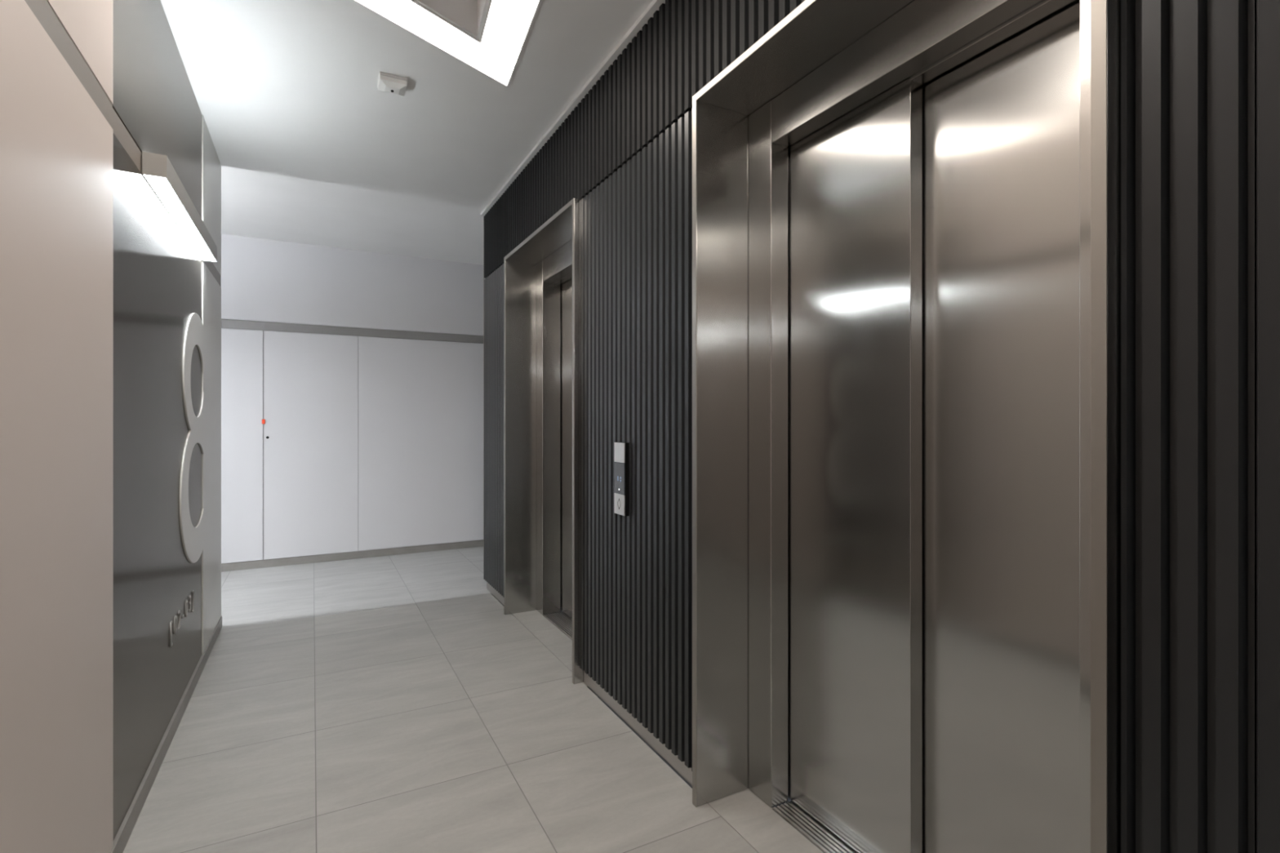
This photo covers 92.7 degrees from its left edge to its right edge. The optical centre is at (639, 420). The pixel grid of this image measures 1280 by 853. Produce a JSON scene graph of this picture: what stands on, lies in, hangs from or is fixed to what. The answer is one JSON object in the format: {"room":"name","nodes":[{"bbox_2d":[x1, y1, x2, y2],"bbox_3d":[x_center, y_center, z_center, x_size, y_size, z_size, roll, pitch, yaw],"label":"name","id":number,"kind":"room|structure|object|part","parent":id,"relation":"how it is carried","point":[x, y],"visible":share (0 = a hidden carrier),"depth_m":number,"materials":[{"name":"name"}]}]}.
{"room":"lobby","nodes":[
{"label":"lobby","id":0,"kind":"room"},
{"bbox_2d":[0,0,221,852],"bbox_3d":[-0.939,-0.183,0.540,0.175,2.714,7.040,0,0,-28],"label":"wall","id":1,"kind":"structure","parent":0,"point":[56,144],"depth_m":1.55,"materials":[{"name":"grey laminate"}]},
{"bbox_2d":[142,151,217,262],"bbox_3d":[-1.877,-0.840,2.534,0.064,0.074,1.210,0,0,-28],"label":"wall lamp","id":2,"kind":"object","parent":1,"relation":"attached to","point":[157,170],"visible":1,"depth_m":2.27,"materials":[{"name":"white plastic"}]},
{"bbox_2d":[169,590,194,647],"bbox_3d":[-1.948,0.832,2.603,0.005,0.096,0.517,0,0,-28],"label":"number sign","id":3,"kind":"object","parent":1,"relation":"attached to","point":[175,624],"visible":1,"depth_m":2.53,"materials":[{"name":"grey metal"}]},
{"bbox_2d":[178,312,204,563],"bbox_3d":[-2.057,0.078,2.808,0.008,1.176,0.596,0,0,-28],"label":"number","id":4,"kind":"object","parent":1,"relation":"attached to","point":[193,538],"depth_m":2.74,"materials":[{"name":"white brushed metal"}]},
{"bbox_2d":[221,233,484,559],"bbox_3d":[-3.147,-0.150,5.234,6.600,2.780,0.100,0,0,-28],"label":"wall","id":5,"kind":"structure","parent":0,"point":[420,402],"depth_m":5.67,"materials":[{"name":"white paint"}]},
{"bbox_2d":[221,328,262,563],"bbox_3d":[-3.511,0.204,4.993,0.731,1.937,0.020,0,0,-28],"label":"door","id":6,"kind":"structure","parent":5,"relation":"in","point":[242,350],"depth_m":5.08,"materials":[{"name":"white laminate"}]},
{"bbox_2d":[263,330,358,559],"bbox_3d":[-2.863,0.204,5.337,0.724,1.937,0.026,0,0,-28],"label":"door","id":7,"kind":"structure","parent":5,"relation":"in","point":[311,380],"depth_m":5.33,"materials":[{"name":"white laminate"}]},
{"bbox_2d":[221,319,483,343],"bbox_3d":[-3.130,-0.804,5.202,6.600,0.074,0.012,0,0,-28],"label":"trim","id":8,"kind":"structure","parent":5,"relation":"attached to","point":[225,323],"depth_m":5.46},
{"bbox_2d":[221,539,483,572],"bbox_3d":[-3.127,1.208,5.197,6.600,0.064,0.022,0,0,-28],"label":"baseboard","id":9,"kind":"structure","parent":5,"relation":"attached to","point":[230,566],"depth_m":5.46,"materials":[{"name":"grey stone"}]},
{"bbox_2d":[160,0,653,265],"bbox_3d":[-1.091,-1.575,1.401,6.600,0.070,8.700,0,0,-28],"label":"ceiling","id":10,"kind":"structure","parent":0,"point":[288,88],"depth_m":3.06,"materials":[{"name":"white paint"}]},
{"bbox_2d":[377,71,407,96],"bbox_3d":[-1.121,-1.515,2.763,0.116,0.050,0.110,0,0,-28],"label":"smoke detector","id":11,"kind":"object","parent":10,"relation":"attached to","point":[387,82],"visible":1,"depth_m":2.73,"materials":[{"name":"white plastic"}]},
{"bbox_2d":[352,0,541,88],"bbox_3d":[-0.650,-1.642,1.547,1.272,0.216,2.191,0,0,-28],"label":"ceiling light","id":12,"kind":"object","parent":10,"relation":"attached to","point":[490,37],"visible":1,"depth_m":2.40,"materials":[{"name":"white paint"}]},
{"bbox_2d":[123,546,823,852],"bbox_3d":[-1.091,1.270,1.401,6.600,0.060,8.700,0,0,-28],"label":"floor","id":13,"kind":"structure","parent":0,"point":[446,726],"depth_m":2.36,"materials":[{"name":"tile"}]},
{"bbox_2d":[484,0,1279,852],"bbox_3d":[0.545,-0.172,1.396,0.040,2.692,7.125,0,0,-28],"label":"wall","id":14,"kind":"structure","parent":0,"point":[1188,67],"depth_m":0.93,"materials":[{"name":"paint"}]},
{"bbox_2d":[483,216,484,579],"bbox_3d":[-1.157,-0.172,4.528,0.004,2.692,0.004,0,0,-28],"label":"trim","id":15,"kind":"structure","parent":14,"relation":"attached to","point":[483,216],"depth_m":4.53,"materials":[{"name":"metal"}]},
{"bbox_2d":[614,441,629,515],"bbox_3d":[-0.076,0.234,2.485,0.022,0.294,0.094,0,0,-28],"label":"panel","id":16,"kind":"object","parent":14,"relation":"attached to","point":[621,449],"visible":1,"depth_m":2.46,"materials":[{"name":"metal"}]},
{"bbox_3d":[-0.083,0.339,2.481,0.004,0.083,0.092,0,0,-28],"label":"button plate","id":17,"kind":"part","parent":16,"relation":"part of","materials":[{"name":"silver metal"}]},
{"bbox_3d":[-0.949,-0.150,0.527,0.145,2.780,7.025,0,0,-28],"label":"wall","id":18,"kind":"structure","parent":0,"visible":0},
{"bbox_2d":[24,0,112,128],"bbox_3d":[-0.341,-0.840,-0.424,0.028,0.070,4.775,0,0,-28],"label":"trim","id":19,"kind":"structure","parent":18,"relation":"attached to","point":[42,10],"depth_m":1.40,"materials":[{"name":"beige metal"}]},
{"bbox_2d":[112,107,198,255],"bbox_3d":[-1.842,-0.840,2.372,0.022,0.070,1.569,0,0,-28],"label":"trim","id":20,"kind":"structure","parent":18,"relation":"attached to","point":[121,132],"depth_m":1.84,"materials":[{"name":"beige metal"}]},
{"bbox_2d":[110,615,222,852],"bbox_3d":[-0.874,1.208,0.577,0.034,0.064,7.043,0,0,-28],"label":"baseboard","id":21,"kind":"structure","parent":18,"relation":"attached to","point":[120,842],"depth_m":2.17,"materials":[{"name":"silver metal"}]},
{"bbox_2d":[201,260,221,287],"bbox_3d":[-2.374,-0.840,3.369,0.028,0.070,0.691,0,0,-28],"label":"trim","id":22,"kind":"structure","parent":18,"relation":"attached to","point":[210,264],"depth_m":3.43,"materials":[{"name":"beige metal"}]},
{"bbox_3d":[0.621,-0.150,1.430,0.124,2.780,7.133,0,0,-28],"label":"wall","id":23,"kind":"structure","parent":0,"visible":0},
{"bbox_2d":[486,582,503,604],"bbox_3d":[-0.969,1.209,4.231,0.025,0.062,0.636,0,0,-28],"label":"baseboard","id":24,"kind":"structure","parent":23,"relation":"attached to","point":[489,588],"depth_m":4.30,"materials":[{"name":"metal"}]},
{"bbox_2d":[503,198,583,684],"bbox_3d":[-0.412,0.100,3.492,0.407,2.300,1.188,0,0,-28],"label":"elevator door","id":25,"kind":"structure","parent":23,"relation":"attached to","point":[542,274],"depth_m":3.92,"materials":[{"name":"silver metal"}]},
{"bbox_3d":[-0.328,1.242,3.537,0.176,0.015,0.904,0,0,-28],"label":"sill","id":26,"kind":"part","parent":25,"relation":"part of","materials":[{"name":"metal"}]},
{"bbox_3d":[-0.389,0.156,3.780,0.046,2.148,0.462,0,0,-28],"label":"door panel","id":27,"kind":"part","parent":25,"relation":"part of","materials":[{"name":"silver metal"}]},
{"bbox_2d":[480,0,665,215],"bbox_3d":[0.600,-1.530,1.419,0.202,0.018,7.135,0,0,-28],"label":"trim","id":28,"kind":"structure","parent":23,"relation":"attached to","point":[654,6],"depth_m":2.80,"materials":[{"name":"white paint"}]},
{"bbox_2d":[583,671,692,786],"bbox_3d":[-0.016,1.209,2.454,0.025,0.062,1.010,0,0,-28],"label":"baseboard","id":29,"kind":"structure","parent":23,"relation":"attached to","point":[679,766],"depth_m":2.38,"materials":[{"name":"metal"}]},
{"bbox_2d":[692,0,1120,852],"bbox_3d":[0.625,0.100,1.557,0.407,2.300,1.170,0,0,-28],"label":"elevator door","id":30,"kind":"structure","parent":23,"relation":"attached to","point":[906,214],"depth_m":1.60,"materials":[{"name":"silver metal"}]},
{"bbox_3d":[0.709,1.242,1.602,0.176,0.015,0.886,0,0,-28],"label":"sill","id":31,"kind":"part","parent":30,"relation":"part of","materials":[{"name":"metal"}]},
{"bbox_3d":[0.610,0.156,1.806,0.046,2.148,0.477,0,0,-28],"label":"door panel","id":32,"kind":"part","parent":30,"relation":"part of","materials":[{"name":"silver metal"}]},
{"bbox_3d":[0.871,0.156,1.429,0.046,2.148,0.471,0,0,-28],"label":"door panel","id":33,"kind":"part","parent":30,"relation":"part of","materials":[{"name":"silver metal"}]}
]}

